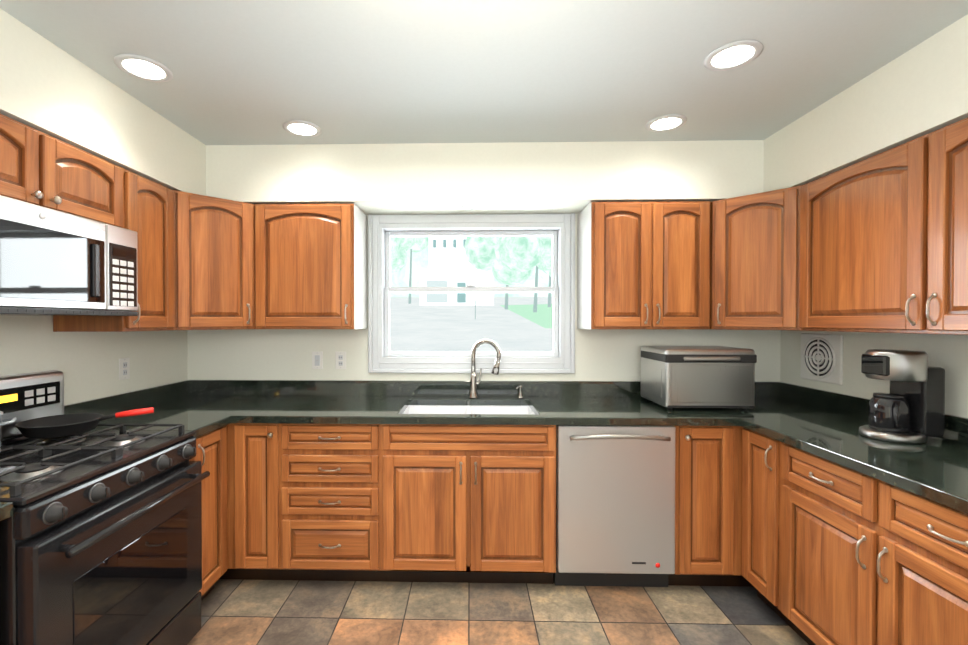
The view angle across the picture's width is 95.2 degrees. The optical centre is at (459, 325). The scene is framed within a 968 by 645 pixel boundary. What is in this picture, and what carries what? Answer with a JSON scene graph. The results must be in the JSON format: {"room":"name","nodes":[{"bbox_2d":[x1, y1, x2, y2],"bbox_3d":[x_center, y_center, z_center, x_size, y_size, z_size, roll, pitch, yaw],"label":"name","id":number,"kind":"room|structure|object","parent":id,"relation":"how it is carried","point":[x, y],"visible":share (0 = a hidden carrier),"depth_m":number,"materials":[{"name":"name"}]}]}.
{"room":"kitchen","nodes":[
{"label":"kitchen","id":0,"kind":"room"},
{"bbox_2d":[0,502,12,520],"bbox_3d":[-1.535,0.449,0.735,0.637,0.138,0.927,0,1,1],"label":"countertop","id":1,"kind":"structure","parent":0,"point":[6,508],"depth_m":1.17,"materials":[{"name":"stone"}]},
{"bbox_2d":[0,315,187,404],"bbox_3d":[-1.944,0.184,0.228,0.150,2.430,5.700,0,1,1],"label":"wall","id":2,"kind":"structure","parent":0,"point":[86,364],"depth_m":2.18,"materials":[{"name":"paint"}]},
{"bbox_2d":[0,114,127,228],"bbox_3d":[-1.665,-0.559,1.581,0.340,0.286,0.772,0,1,1],"label":"upper cabinet","id":3,"kind":"object","parent":2,"relation":"attached to","point":[39,168],"depth_m":1.65,"materials":[{"name":"brown wood"}]},
{"bbox_2d":[0,195,137,315],"bbox_3d":[-1.626,-0.225,1.583,0.410,0.373,0.756,0,1,1],"label":"microwave","id":4,"kind":"object","parent":3,"relation":"attached to","point":[53,262],"visible":1,"depth_m":1.59,"materials":[{"name":"silver metal"}]},
{"bbox_2d":[53,170,174,331],"bbox_3d":[-1.652,-0.340,2.138,0.340,0.734,0.335,0,1,1],"label":"upper cabinet","id":5,"kind":"object","parent":2,"relation":"attached to","point":[150,203],"depth_m":2.11,"materials":[{"name":"brown wood"}]},
{"bbox_2d":[119,358,129,379],"bbox_3d":[-1.813,0.234,2.386,0.009,0.116,0.072,0,1,1],"label":"electrical outlet plate","id":6,"kind":"object","parent":2,"relation":"attached to","point":[124,368],"visible":1,"depth_m":2.38,"materials":[{"name":"white plastic"}]},
{"bbox_2d":[187,214,780,381],"bbox_3d":[0.130,0.159,2.955,3.870,2.430,0.150,0,1,1],"label":"wall","id":7,"kind":"structure","parent":0,"point":[286,354],"depth_m":2.90,"materials":[{"name":"paint"}]},
{"bbox_2d":[172,190,254,329],"bbox_3d":[-1.504,-0.344,2.607,0.613,0.733,0.608,0,1,1],"label":"upper cabinet","id":8,"kind":"object","parent":7,"relation":"attached to","point":[214,259],"visible":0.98,"depth_m":2.42,"materials":[{"name":"brown wood"}]},
{"bbox_2d":[255,203,367,328],"bbox_3d":[-0.904,-0.345,2.713,0.590,0.733,0.368,0,1,1],"label":"upper cabinet","id":9,"kind":"object","parent":7,"relation":"attached to","point":[310,266],"visible":1,"depth_m":2.56,"materials":[{"name":"brown wood"}]},
{"bbox_2d":[312,352,322,368],"bbox_3d":[-0.937,0.230,2.900,0.072,0.116,0.010,0,1,1],"label":"electrical outlet plate","id":10,"kind":"object","parent":7,"relation":"attached to","point":[317,360],"visible":1,"depth_m":2.90,"materials":[{"name":"white plastic"}]},
{"bbox_2d":[335,352,345,368],"bbox_3d":[-0.782,0.230,2.897,0.072,0.116,0.009,0,1,1],"label":"electrical outlet plate","id":11,"kind":"object","parent":7,"relation":"attached to","point":[340,360],"visible":1,"depth_m":2.90,"materials":[{"name":"white plastic"}]},
{"bbox_2d":[368,213,574,372],"bbox_3d":[0.074,-0.206,2.940,1.340,1.032,0.175,0,1,1],"label":"window","id":12,"kind":"structure","parent":7,"relation":"in","point":[384,229],"depth_m":2.87,"materials":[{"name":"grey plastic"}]},
{"bbox_2d":[577,201,709,328],"bbox_3d":[1.097,-0.345,2.666,0.680,0.733,0.368,0,1,1],"label":"upper cabinet","id":13,"kind":"object","parent":7,"relation":"attached to","point":[643,265],"visible":1,"depth_m":2.52,"materials":[{"name":"brown wood"}]},
{"bbox_2d":[710,185,801,329],"bbox_3d":[1.746,-0.343,2.531,0.613,0.733,0.608,0,1,1],"label":"upper cabinet","id":14,"kind":"object","parent":7,"relation":"attached to","point":[754,261],"visible":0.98,"depth_m":2.36,"materials":[{"name":"brown wood"}]},
{"bbox_2d":[0,0,967,144],"bbox_3d":[0.065,-1.091,0.170,4.170,0.120,5.700,0,1,1],"label":"ceiling","id":15,"kind":"structure","parent":0,"point":[253,72],"depth_m":1.74,"materials":[{"name":"paint"}]},
{"bbox_2d":[0,8,207,195],"bbox_3d":[-1.678,-0.876,1.343,0.330,0.330,2.460,0,1,1],"label":"soffit","id":16,"kind":"structure","parent":15,"relation":"attached to","point":[48,87],"depth_m":1.78,"materials":[{"name":"paint"}]},
{"bbox_2d":[114,54,172,81],"bbox_3d":[-1.282,-1.041,1.792,0.196,0.007,0.196,0,1,1],"label":"recessed light","id":17,"kind":"object","parent":15,"relation":"in","point":[143,68],"visible":1,"depth_m":1.78,"materials":[{"name":"grey plastic"}]},
{"bbox_2d":[283,120,321,136],"bbox_3d":[-0.839,-1.046,2.352,0.196,0.007,0.196,0,1,1],"label":"recessed light","id":18,"kind":"object","parent":15,"relation":"in","point":[301,128],"visible":1,"depth_m":2.34,"materials":[{"name":"grey plastic"}]},
{"bbox_2d":[208,140,763,214],"bbox_3d":[0.124,-0.888,2.706,3.870,0.330,0.330,0,1,1],"label":"soffit","id":19,"kind":"structure","parent":15,"relation":"attached to","point":[510,177],"depth_m":2.54,"materials":[{"name":"paint"}]},
{"bbox_2d":[461,206,474,209],"bbox_3d":[0.049,-0.721,2.704,0.088,0.004,0.088,0,1,1],"label":"puck light","id":20,"kind":"object","parent":19,"relation":"attached to","point":[467,207],"visible":1,"depth_m":2.70,"materials":[{"name":"grey plastic"}]},
{"bbox_2d":[646,114,686,131],"bbox_3d":[1.070,-1.046,2.288,0.196,0.007,0.196,0,1,1],"label":"recessed light","id":21,"kind":"object","parent":15,"relation":"in","point":[664,123],"visible":1,"depth_m":2.28,"materials":[{"name":"grey plastic"}]},
{"bbox_2d":[704,40,762,70],"bbox_3d":[1.056,-1.041,1.708,0.196,0.007,0.196,0,1,1],"label":"recessed light","id":22,"kind":"object","parent":15,"relation":"in","point":[734,55],"visible":1,"depth_m":1.70,"materials":[{"name":"grey plastic"}]},
{"bbox_2d":[764,14,967,191],"bbox_3d":[1.861,-0.876,1.261,0.330,0.330,2.460,0,1,1],"label":"soffit","id":23,"kind":"structure","parent":15,"relation":"attached to","point":[923,90],"depth_m":1.80,"materials":[{"name":"paint"}]},
{"bbox_2d":[187,573,808,644],"bbox_3d":[0.065,1.459,0.193,4.170,0.120,5.700,0,1,1],"label":"floor","id":24,"kind":"structure","parent":0,"point":[270,612],"depth_m":2.10,"materials":[{"name":"tile"}]},
{"bbox_2d":[0,370,209,644],"bbox_3d":[-1.458,0.794,1.588,0.743,1.185,0.756,0,1,1],"label":"range","id":25,"kind":"object","parent":24,"relation":"on","point":[100,537],"visible":0.96,"depth_m":1.52,"materials":[{"name":"black metal"}]},
{"bbox_2d":[0,411,16,451],"bbox_3d":[-1.607,0.362,1.406,0.249,0.138,0.223,0,1,1],"label":"pot","id":26,"kind":"object","parent":25,"relation":"on","point":[9,421],"visible":1,"depth_m":1.47,"materials":[{"name":"silver metal"}]},
{"bbox_2d":[15,407,153,438],"bbox_3d":[-1.520,0.390,1.770,0.419,0.076,0.268,0,1,1],"label":"pan","id":27,"kind":"object","parent":25,"relation":"on","point":[54,426],"visible":1,"depth_m":1.78,"materials":[{"name":"black metal"}]},
{"bbox_2d":[189,425,227,600],"bbox_3d":[-1.511,0.944,2.150,0.620,0.876,0.340,0,1,1],"label":"base cabinet","id":28,"kind":"object","parent":24,"relation":"on","point":[211,451],"visible":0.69,"depth_m":2.14,"materials":[{"name":"brown wood"}]},
{"bbox_2d":[219,423,246,579],"bbox_3d":[-1.461,0.940,2.611,0.700,0.876,0.620,0,1,1],"label":"base cabinet","id":29,"kind":"object","parent":24,"relation":"on","point":[236,432],"depth_m":2.30,"materials":[{"name":"brown wood"}]},
{"bbox_2d":[64,392,231,437],"bbox_3d":[-1.503,0.437,2.127,0.637,0.138,0.307,0,1,1],"label":"countertop","id":30,"kind":"structure","parent":29,"relation":"on","point":[202,413],"depth_m":2.31,"materials":[{"name":"stone"}]},
{"bbox_2d":[132,380,850,425],"bbox_3d":[0.121,0.433,2.562,3.864,0.138,0.637,0,1,1],"label":"countertop","id":31,"kind":"structure","parent":29,"relation":"on","point":[253,401],"depth_m":2.68,"materials":[{"name":"stone"}]},
{"bbox_2d":[403,405,533,413],"bbox_3d":[0.050,0.606,2.541,0.802,0.204,0.492,0,1,1],"label":"sink basin","id":32,"kind":"object","parent":31,"relation":"in","point":[461,409],"visible":0.02,"depth_m":2.76,"materials":[{"name":"white ceramic"}]},
{"bbox_2d":[468,339,500,397],"bbox_3d":[0.156,0.274,2.793,0.208,0.374,0.107,0,1,1],"label":"faucet","id":33,"kind":"object","parent":31,"relation":"on","point":[474,382],"visible":0.98,"depth_m":2.79,"materials":[{"name":"grey"}]},
{"bbox_2d":[516,385,522,397],"bbox_3d":[0.379,0.421,2.792,0.050,0.078,0.065,0,1,1],"label":"soap dispenser","id":34,"kind":"object","parent":31,"relation":"on","point":[520,391],"visible":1,"depth_m":2.80,"materials":[{"name":"grey metal"}]},
{"bbox_2d":[640,346,756,409],"bbox_3d":[1.361,0.294,2.560,0.486,0.335,0.386,0,1,1],"label":"bread box","id":35,"kind":"object","parent":31,"relation":"on","point":[672,377],"visible":1,"depth_m":2.38,"materials":[{"name":"silver metal"}]},
{"bbox_2d":[247,423,282,579],"bbox_3d":[-1.048,0.940,2.602,0.238,0.876,0.620,0,1,1],"label":"base cabinet","id":36,"kind":"object","parent":24,"relation":"on","point":[264,497],"depth_m":2.30,"materials":[{"name":"brown wood"}]},
{"bbox_2d":[279,423,410,581],"bbox_3d":[-0.665,0.940,2.593,0.660,0.876,0.620,0,1,1],"label":"base cabinet","id":37,"kind":"object","parent":24,"relation":"on","point":[346,488],"depth_m":2.29,"materials":[{"name":"brown wood"}]},
{"bbox_2d":[554,425,674,586],"bbox_3d":[0.807,0.942,2.517,0.594,0.872,0.663,0,1,1],"label":"dishwasher","id":38,"kind":"object","parent":24,"relation":"on","point":[615,505],"visible":0.9,"depth_m":2.25,"materials":[{"name":"silver metal"}]},
{"bbox_2d":[668,426,738,585],"bbox_3d":[1.254,0.940,2.548,0.286,0.876,0.620,0,1,1],"label":"base cabinet","id":39,"kind":"object","parent":24,"relation":"on","point":[706,457],"depth_m":2.24,"materials":[{"name":"brown wood"}]},
{"bbox_2d":[739,426,753,586],"bbox_3d":[1.697,0.941,2.538,0.711,0.876,0.620,0,1,1],"label":"base cabinet","id":40,"kind":"object","parent":24,"relation":"on","point":[742,581],"depth_m":2.25,"materials":[{"name":"brown wood"}]},
{"bbox_2d":[741,428,772,609],"bbox_3d":[1.732,0.944,2.102,0.620,0.876,0.286,0,1,1],"label":"base cabinet","id":41,"kind":"object","parent":24,"relation":"on","point":[757,448],"depth_m":2.11,"materials":[{"name":"brown wood"}]},
{"bbox_2d":[773,439,967,644],"bbox_3d":[1.717,0.950,1.461,0.620,0.876,0.997,0,1,1],"label":"base cabinet","id":42,"kind":"object","parent":24,"relation":"on","point":[833,553],"depth_m":1.55,"materials":[{"name":"brown wood"}]},
{"bbox_2d":[740,396,967,513],"bbox_3d":[1.701,0.446,1.126,0.637,0.138,2.160,0,1,1],"label":"countertop","id":43,"kind":"structure","parent":42,"relation":"on","point":[824,424],"depth_m":1.76,"materials":[{"name":"stone"}]},
{"bbox_2d":[859,349,944,443],"bbox_3d":[1.826,0.286,1.840,0.247,0.365,0.208,0,1,1],"label":"coffee maker","id":44,"kind":"object","parent":43,"relation":"on","point":[909,408],"visible":1,"depth_m":1.78,"materials":[{"name":"silver metal"}]},
{"bbox_2d":[780,330,967,417],"bbox_3d":[2.075,0.184,0.135,0.150,2.430,5.700,0,1,1],"label":"wall","id":45,"kind":"structure","parent":0,"point":[948,353],"depth_m":2.15,"materials":[{"name":"paint"}]},
{"bbox_2d":[800,333,842,384],"bbox_3d":[2.040,0.183,2.501,0.027,0.270,0.290,0,1,1],"label":"fan","id":46,"kind":"object","parent":45,"relation":"attached to","point":[821,357],"visible":1,"depth_m":2.47,"materials":[{"name":"white plastic"}]},
{"bbox_2d":[799,117,967,334],"bbox_3d":[1.860,-0.335,1.565,0.340,0.734,1.317,0,1,1],"label":"upper cabinet","id":47,"kind":"object","parent":45,"relation":"attached to","point":[884,242],"visible":1,"depth_m":1.71,"materials":[{"name":"brown wood"}]},
{"label":"outside","id":48,"kind":"structure","parent":0,"visible":0},
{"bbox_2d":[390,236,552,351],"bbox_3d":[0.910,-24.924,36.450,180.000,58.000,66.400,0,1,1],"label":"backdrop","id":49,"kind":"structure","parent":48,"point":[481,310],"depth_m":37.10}
]}

